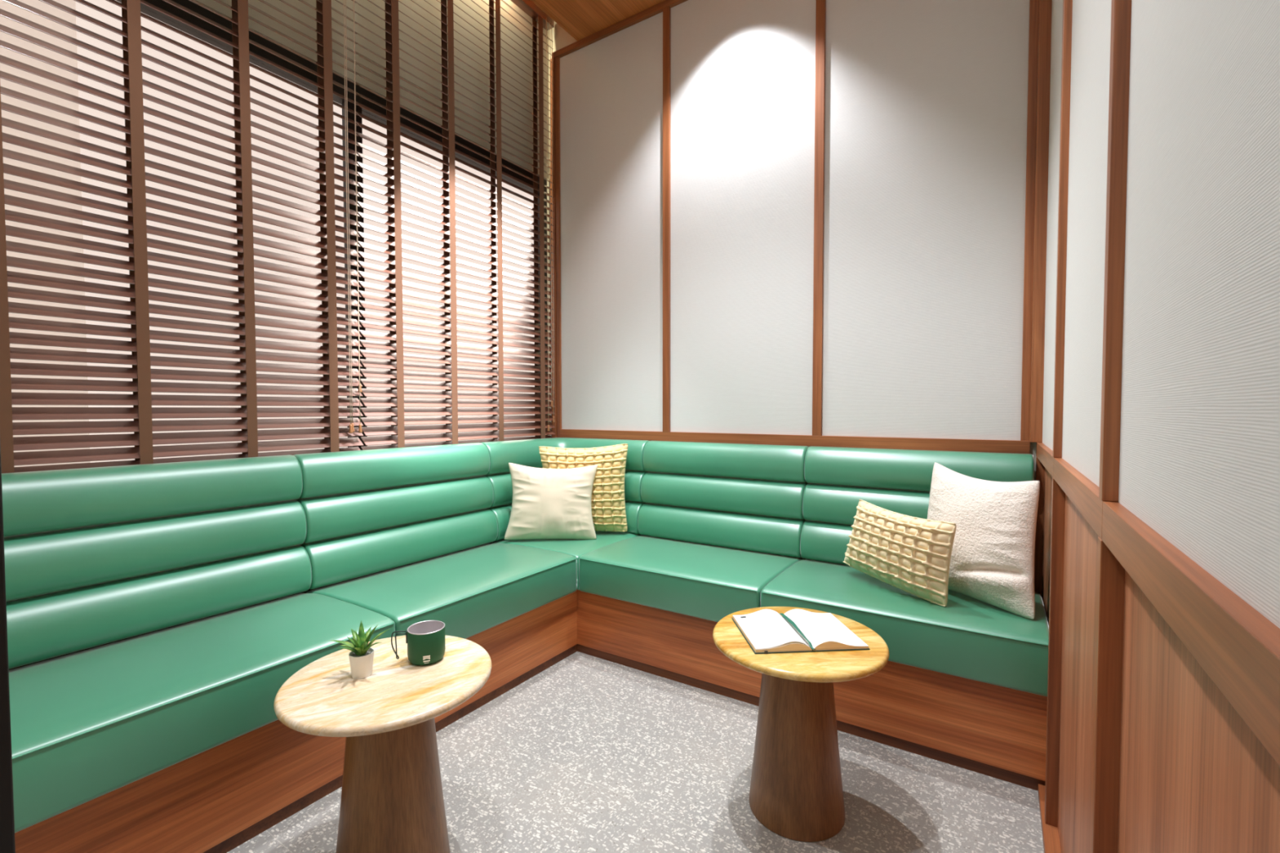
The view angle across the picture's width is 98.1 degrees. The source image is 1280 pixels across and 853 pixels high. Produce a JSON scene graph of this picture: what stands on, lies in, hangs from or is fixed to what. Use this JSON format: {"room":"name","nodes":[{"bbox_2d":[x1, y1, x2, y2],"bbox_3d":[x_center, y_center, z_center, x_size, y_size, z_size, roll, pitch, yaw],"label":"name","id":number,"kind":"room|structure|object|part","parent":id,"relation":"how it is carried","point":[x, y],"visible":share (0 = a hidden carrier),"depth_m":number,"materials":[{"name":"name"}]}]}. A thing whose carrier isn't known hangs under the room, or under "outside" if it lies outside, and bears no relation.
{"room":"lounge seating area","nodes":[
{"label":"lounge seating area","id":0,"kind":"room"},
{"bbox_2d":[348,647,374,679],"bbox_3d":[-0.708,0.603,1.413,0.058,0.058,0.058,1,2,33],"label":"pot","id":1,"kind":"object","parent":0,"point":[361,661],"depth_m":1.39,"materials":[{"name":"white ceramic"}]},
{"bbox_2d":[196,0,549,178],"bbox_3d":[-1.355,-2.129,2.525,0.065,1.100,3.100,1,2,33],"label":"wall","id":2,"kind":"structure","parent":0,"point":[213,4],"depth_m":2.93,"materials":[{"name":"beige paint"}]},
{"bbox_2d":[546,178,551,436],"bbox_3d":[-0.620,-0.740,3.681,0.090,1.750,0.035,1,2,33],"label":"wall pier","id":3,"kind":"object","parent":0,"point":[548,275],"visible":0.07,"depth_m":3.64,"materials":[{"name":"beige paint"}]},
{"bbox_2d":[534,0,665,39],"bbox_3d":[-0.414,-2.359,0.897,2.716,0.060,4.800,1,2,33],"label":"ceiling","id":4,"kind":"structure","parent":0,"point":[583,18],"depth_m":3.22,"materials":[{"name":"brown wood"}]},
{"bbox_2d":[226,651,1044,852],"bbox_3d":[-0.300,1.232,0.937,3.850,0.120,4.800,1,2,33],"label":"floor","id":5,"kind":"structure","parent":0,"point":[588,753],"depth_m":1.75,"materials":[{"name":"carpet"}]},
{"bbox_2d":[273,635,492,852],"bbox_3d":[-0.640,0.894,1.435,0.502,0.524,0.502,1,2,33],"label":"side table","id":6,"kind":"object","parent":5,"relation":"on","point":[392,801],"visible":0.91,"depth_m":1.34,"materials":[{"name":"beige wood"}]},
{"bbox_2d":[332,620,390,679],"bbox_3d":[-0.708,0.568,1.411,0.135,0.130,0.110,1,2,33],"label":"potted succulent","id":7,"kind":"object","parent":6,"relation":"on","point":[361,656],"visible":1,"depth_m":1.40,"materials":[{"name":"green plant"}]},
{"bbox_2d":[391,620,445,665],"bbox_3d":[-0.585,0.586,1.490,0.096,0.088,0.122,1,2,39],"label":"mug","id":8,"kind":"object","parent":6,"relation":"on","point":[425,640],"visible":1,"depth_m":1.47,"materials":[{"name":"green ceramic"}]},
{"bbox_3d":[-0.640,0.581,1.475,0.040,0.074,0.013,-1,2,-21],"label":"handle","id":9,"kind":"part","parent":8,"relation":"part of","materials":[{"name":"black fabric"}]},
{"bbox_2d":[1,437,1048,852],"bbox_3d":[-0.160,0.633,1.850,2.557,1.018,2.628,1,2,33],"label":"sofa","id":10,"kind":"object","parent":5,"relation":"on","point":[158,615],"visible":0.89,"depth_m":1.95,"materials":[{"name":"green leather"}]},
{"bbox_3d":[-1.634,0.215,1.808,0.099,0.178,0.978,1,2,33],"label":"backrest","id":11,"kind":"part","parent":10,"relation":"part of","materials":[{"name":"green leather"}]},
{"bbox_2d":[8,593,395,833],"bbox_3d":[-1.346,0.743,1.638,0.616,0.179,0.978,1,2,33],"label":"seat cushion","id":12,"kind":"object","parent":10,"relation":"on","point":[87,726],"depth_m":1.45,"materials":[{"name":"green leather"}]},
{"bbox_3d":[-1.232,0.472,2.536,0.007,0.700,2.626,1,2,33],"label":"backrest frame","id":13,"kind":"part","parent":10,"relation":"part of","materials":[{"name":"green leather"}]},
{"bbox_3d":[-1.107,0.190,2.623,0.099,0.178,0.960,1,2,33],"label":"backrest","id":14,"kind":"part","parent":10,"relation":"part of","materials":[{"name":"green leather"}]},
{"bbox_2d":[306,542,577,639],"bbox_3d":[-0.819,0.717,2.454,0.616,0.179,0.960,1,2,33],"label":"seat cushion","id":15,"kind":"object","parent":10,"relation":"on","point":[475,591],"depth_m":2.31,"materials":[{"name":"green leather"}]},
{"bbox_2d":[504,462,597,540],"bbox_3d":[-0.478,0.406,3.010,0.497,0.413,0.146,0,2,-3],"label":"pillow","id":16,"kind":"object","parent":10,"relation":"on","point":[548,504],"visible":1,"depth_m":2.97,"materials":[{"name":"fabric"}]},
{"bbox_3d":[-0.411,0.173,3.149,0.697,0.178,0.675,1,2,33],"label":"backrest","id":17,"kind":"part","parent":10,"relation":"part of","materials":[{"name":"green leather"}]},
{"bbox_2d":[491,531,644,590],"bbox_3d":[-0.393,0.696,3.117,0.612,0.178,0.612,1,2,33],"label":"seat cushion","id":18,"kind":"object","parent":10,"relation":"on","point":[576,548],"depth_m":2.92,"materials":[{"name":"green leather"}]},
{"bbox_2d":[538,444,627,532],"bbox_3d":[-0.327,0.351,3.132,0.508,0.503,0.162,0,2,6],"label":"pillow","id":19,"kind":"object","parent":10,"relation":"on","point":[607,500],"visible":0.62,"depth_m":3.11,"materials":[{"name":"fabric"}]},
{"bbox_2d":[578,535,804,622],"bbox_3d":[0.251,0.708,2.699,0.917,0.179,0.616,1,2,33],"label":"seat cushion","id":20,"kind":"object","parent":10,"relation":"on","point":[697,579],"depth_m":2.52,"materials":[{"name":"green leather"}]},
{"bbox_3d":[0.425,0.178,2.952,0.917,0.178,0.099,1,2,33],"label":"backrest","id":21,"kind":"part","parent":10,"relation":"part of","materials":[{"name":"green leather"}]},
{"bbox_2d":[842,499,955,606],"bbox_3d":[0.980,0.479,2.161,0.154,0.316,0.493,-1,2,-19],"label":"pillow","id":22,"kind":"object","parent":10,"relation":"on","point":[912,555],"visible":1,"depth_m":2.07,"materials":[{"name":"beige fabric"}]},
{"bbox_2d":[760,559,1048,696],"bbox_3d":[1.029,0.723,2.197,0.931,0.179,0.616,1,2,33],"label":"seat cushion","id":23,"kind":"object","parent":10,"relation":"on","point":[968,638],"depth_m":1.90,"materials":[{"name":"green leather"}]},
{"bbox_3d":[1.190,0.193,2.458,0.901,0.178,0.099,1,2,33],"label":"backrest","id":24,"kind":"part","parent":10,"relation":"part of","materials":[{"name":"green leather"}]},
{"bbox_2d":[927,462,1039,619],"bbox_3d":[1.241,0.396,2.060,0.162,0.482,0.472,-1,2,-18],"label":"pillow","id":25,"kind":"object","parent":10,"relation":"on","point":[992,561],"visible":0.75,"depth_m":1.96,"materials":[{"name":"white fabric"}]},
{"bbox_2d":[712,606,888,841],"bbox_3d":[0.471,0.886,1.668,0.502,0.524,0.502,1,2,33],"label":"side table","id":26,"kind":"object","parent":5,"relation":"on","point":[796,793],"visible":0.79,"depth_m":1.56,"materials":[{"name":"wood"}]},
{"bbox_2d":[731,608,870,653],"bbox_3d":[0.470,0.608,1.673,0.330,0.030,0.262,0,2,-5],"label":"notebook","id":27,"kind":"object","parent":26,"relation":"on","point":[766,631],"visible":1,"depth_m":1.63,"materials":[{"name":"white paper"}]},
{"bbox_2d":[548,0,1036,480],"bbox_3d":[0.693,-0.769,2.968,3.050,3.850,0.206,1,2,33],"label":"wall","id":28,"kind":"structure","parent":0,"point":[926,100],"depth_m":2.78,"materials":[{"name":"beige paint"}]},
{"bbox_2d":[550,57,556,437],"bbox_3d":[-0.560,-1.095,3.635,0.035,2.562,0.032,1,2,33],"label":"trim","id":29,"kind":"structure","parent":28,"relation":"attached to","point":[553,319],"depth_m":3.62,"materials":[{"name":"brown wood"}]},
{"bbox_2d":[530,0,579,40],"bbox_3d":[-1.112,-2.502,2.332,0.018,0.262,2.740,1,2,33],"label":"trim","id":30,"kind":"structure","parent":28,"relation":"attached to","point":[535,2],"depth_m":3.28,"materials":[{"name":"brown wood"}]},
{"bbox_2d":[555,56,561,437],"bbox_3d":[-0.529,-1.094,3.620,0.027,2.562,0.024,1,2,33],"label":"trim","id":31,"kind":"structure","parent":28,"relation":"attached to","point":[557,59],"depth_m":3.61,"materials":[{"name":"brown wood"}]},
{"bbox_3d":[-0.186,-1.171,3.406,0.784,2.391,0.010,1,2,33],"label":"fabric panel","id":32,"kind":"part","parent":28,"relation":"part of","materials":[{"name":"fabric"}]},
{"bbox_2d":[552,0,687,57],"bbox_3d":[0.532,-2.373,2.891,2.610,0.038,0.028,1,2,33],"label":"trim","id":33,"kind":"structure","parent":28,"relation":"attached to","point":[656,9],"depth_m":3.31,"materials":[{"name":"brown wood"}]},
{"bbox_2d":[662,5,671,431],"bbox_3d":[0.154,-1.165,3.175,0.042,2.393,0.026,1,2,33],"label":"trim","id":34,"kind":"structure","parent":28,"relation":"attached to","point":[666,11],"depth_m":3.16,"materials":[{"name":"brown wood"}]},
{"bbox_3d":[0.520,-1.158,2.951,0.820,2.391,0.010,1,2,33],"label":"fabric panel","id":35,"kind":"part","parent":28,"relation":"part of","materials":[{"name":"fabric"}]},
{"bbox_2d":[560,429,1030,453],"bbox_3d":[0.540,0.065,2.964,2.524,0.054,0.026,1,2,33],"label":"trim","id":36,"kind":"structure","parent":28,"relation":"attached to","point":[880,442],"depth_m":2.72,"materials":[{"name":"brown wood"}]},
{"bbox_2d":[812,0,826,435],"bbox_3d":[0.875,-1.151,2.709,0.044,2.393,0.026,1,2,33],"label":"trim","id":37,"kind":"structure","parent":28,"relation":"attached to","point":[820,7],"depth_m":2.70,"materials":[{"name":"brown wood"}]},
{"bbox_3d":[1.238,-1.144,2.487,0.810,2.391,0.010,1,2,33],"label":"fabric panel","id":38,"kind":"part","parent":28,"relation":"part of","materials":[{"name":"fabric"}]},
{"bbox_2d":[1020,0,1039,440],"bbox_3d":[1.587,-1.113,2.252,0.032,2.442,0.024,1,2,33],"label":"trim","id":39,"kind":"structure","parent":28,"relation":"attached to","point":[1033,4],"depth_m":2.25,"materials":[{"name":"brown wood"}]},
{"bbox_2d":[1029,0,1052,442],"bbox_3d":[1.608,-1.133,2.203,0.060,2.395,0.034,1,2,33],"label":"trim","id":40,"kind":"structure","parent":28,"relation":"attached to","point":[1045,6],"depth_m":2.20,"materials":[{"name":"brown wood"}]},
{"bbox_2d":[1041,0,1279,852],"bbox_3d":[0.586,-0.685,0.304,0.337,3.850,4.800,1,2,33],"label":"wall","id":41,"kind":"structure","parent":0,"point":[1199,459],"depth_m":0.56,"materials":[{"name":"beige paint"}]},
{"bbox_2d":[1034,456,1044,596],"bbox_3d":[1.619,0.616,2.251,0.038,0.986,0.034,1,2,33],"label":"trim","id":42,"kind":"structure","parent":41,"relation":"attached to","point":[1040,468],"depth_m":2.23,"materials":[{"name":"brown wood"}]},
{"bbox_2d":[1035,442,1053,478],"bbox_3d":[1.394,0.104,1.888,0.038,0.058,0.858,1,2,33],"label":"trim","id":43,"kind":"structure","parent":41,"relation":"attached to","point":[1044,454],"depth_m":1.82,"materials":[{"name":"brown wood"}]},
{"bbox_3d":[1.412,0.627,1.894,0.024,0.986,0.804,1,2,33],"label":"panel","id":44,"kind":"part","parent":41,"relation":"part of","materials":[{"name":"brown wood"}]},
{"bbox_2d":[1037,784,1061,852],"bbox_3d":[0.707,1.159,0.863,0.046,0.028,2.053,1,2,33],"label":"baseboard","id":45,"kind":"structure","parent":41,"relation":"attached to","point":[1051,839],"depth_m":1.54,"materials":[{"name":"brown wood"}]},
{"bbox_3d":[1.401,-1.121,1.845,0.020,2.396,0.804,1,2,33],"label":"fabric panel","id":46,"kind":"part","parent":41,"relation":"part of","materials":[{"name":"white fabric"}]},
{"bbox_2d":[1044,477,1065,827],"bbox_3d":[1.169,0.633,1.556,0.039,0.978,0.030,1,2,33],"label":"trim","id":47,"kind":"structure","parent":41,"relation":"attached to","point":[1058,496],"depth_m":1.55,"materials":[{"name":"brown wood"}]},
{"bbox_2d":[1053,0,1072,457],"bbox_3d":[1.168,-1.111,1.502,0.039,2.396,0.030,1,2,33],"label":"trim","id":48,"kind":"structure","parent":41,"relation":"attached to","point":[1067,4],"depth_m":1.51,"materials":[{"name":"brown wood"}]},
{"bbox_3d":[0.953,0.650,1.183,0.024,0.986,0.832,1,2,33],"label":"panel","id":49,"kind":"part","parent":41,"relation":"part of","materials":[{"name":"brown wood"}]},
{"bbox_2d":[1053,457,1118,539],"bbox_3d":[0.928,0.127,1.166,0.038,0.058,0.858,1,2,33],"label":"trim","id":50,"kind":"structure","parent":41,"relation":"attached to","point":[1083,493],"depth_m":1.03,"materials":[{"name":"brown wood"}]},
{"bbox_3d":[0.942,-1.099,1.135,0.020,2.396,0.832,1,2,33],"label":"fabric panel","id":51,"kind":"part","parent":41,"relation":"part of","materials":[{"name":"white fabric"}]},
{"bbox_2d":[1089,537,1124,852],"bbox_3d":[0.703,0.656,0.834,0.039,0.978,0.030,1,2,33],"label":"trim","id":52,"kind":"structure","parent":41,"relation":"attached to","point":[1110,586],"depth_m":0.82,"materials":[{"name":"brown wood"}]},
{"bbox_2d":[1098,0,1131,502],"bbox_3d":[0.701,-1.088,0.780,0.039,2.396,0.030,1,2,33],"label":"trim","id":53,"kind":"structure","parent":41,"relation":"attached to","point":[1121,10],"depth_m":0.80,"materials":[{"name":"brown wood"}]},
{"bbox_2d":[1102,501,1279,766],"bbox_3d":[0.462,0.150,0.445,0.038,0.058,0.856,1,2,33],"label":"trim","id":54,"kind":"structure","parent":41,"relation":"attached to","point":[1235,645],"depth_m":0.40,"materials":[{"name":"brown wood"}]},
{"bbox_3d":[0.487,0.672,0.462,0.024,0.986,0.830,1,2,33],"label":"panel","id":55,"kind":"part","parent":41,"relation":"part of","materials":[{"name":"brown wood"}]},
{"bbox_3d":[0.476,-1.076,0.414,0.020,2.396,0.830,1,2,33],"label":"fabric panel","id":56,"kind":"part","parent":41,"relation":"part of","materials":[{"name":"white fabric"}]},
{"bbox_3d":[-1.343,0.670,2.606,0.090,1.000,3.100,1,2,33],"label":"wall","id":57,"kind":"structure","parent":0,"visible":0},
{"bbox_2d":[116,0,547,450],"bbox_3d":[-1.350,-0.704,2.558,0.065,1.750,2.645,1,2,33],"label":"window","id":58,"kind":"structure","parent":57,"relation":"in","point":[162,4],"depth_m":2.55,"materials":[{"name":"black"}]},
{"bbox_2d":[0,0,364,473],"bbox_3d":[-1.609,-1.195,1.950,0.073,2.731,1.269,1,2,33],"label":"blind","id":59,"kind":"object","parent":58,"relation":"attached to","point":[143,438],"visible":0.85,"depth_m":1.94,"materials":[{"name":"brown wood"}]},
{"bbox_3d":[-1.275,-1.255,2.408,0.009,2.500,0.008,1,2,33],"label":"lift cord","id":60,"kind":"part","parent":59,"relation":"part of","materials":[{"name":"fabric"}]},
{"bbox_3d":[-1.273,-1.258,2.419,0.009,2.495,0.008,1,2,33],"label":"lift cord","id":61,"kind":"part","parent":59,"relation":"part of","materials":[{"name":"fabric"}]},
{"bbox_2d":[353,0,555,449],"bbox_3d":[-0.922,-1.229,3.013,0.072,2.731,1.323,1,2,33],"label":"blind","id":62,"kind":"object","parent":58,"relation":"attached to","point":[397,384],"visible":0.94,"depth_m":2.92,"materials":[{"name":"brown wood"}]},
{"bbox_3d":[-1.254,-1.346,2.448,0.009,2.320,0.008,1,2,33],"label":"lift cord","id":63,"kind":"part","parent":62,"relation":"part of","materials":[{"name":"fabric"}]},
{"bbox_3d":[-1.252,-1.256,2.446,0.009,2.500,0.008,1,2,33],"label":"lift cord","id":64,"kind":"part","parent":62,"relation":"part of","materials":[{"name":"fabric"}]},
{"bbox_3d":[-0.917,-2.552,2.992,0.060,0.085,1.282,1,2,33],"label":"head rail","id":65,"kind":"part","parent":62,"relation":"part of","materials":[{"name":"brown wood"}]},
{"bbox_3d":[-0.581,-1.272,3.490,0.009,2.535,0.008,1,2,33],"label":"lift cord","id":66,"kind":"part","parent":62,"relation":"part of","materials":[{"name":"fabric"}]},
{"bbox_3d":[-0.564,-1.350,3.515,0.009,2.380,0.008,1,2,33],"label":"lift cord","id":67,"kind":"part","parent":62,"relation":"part of","materials":[{"name":"fabric"}]},
{"bbox_3d":[-0.555,-1.301,3.530,0.009,2.480,0.008,1,2,33],"label":"lift cord","id":68,"kind":"part","parent":62,"relation":"part of","materials":[{"name":"fabric"}]},
{"bbox_3d":[-1.513,-0.708,1.064,1.710,3.850,0.080,1,2,33],"label":"wall","id":69,"kind":"structure","parent":0,"visible":0},
{"bbox_2d":[0,442,15,852],"bbox_3d":[-0.319,-0.110,0.311,1.133,2.600,0.086,1,2,33],"label":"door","id":70,"kind":"structure","parent":69,"relation":"in","point":[7,844],"depth_m":0.63,"materials":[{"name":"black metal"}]}
]}

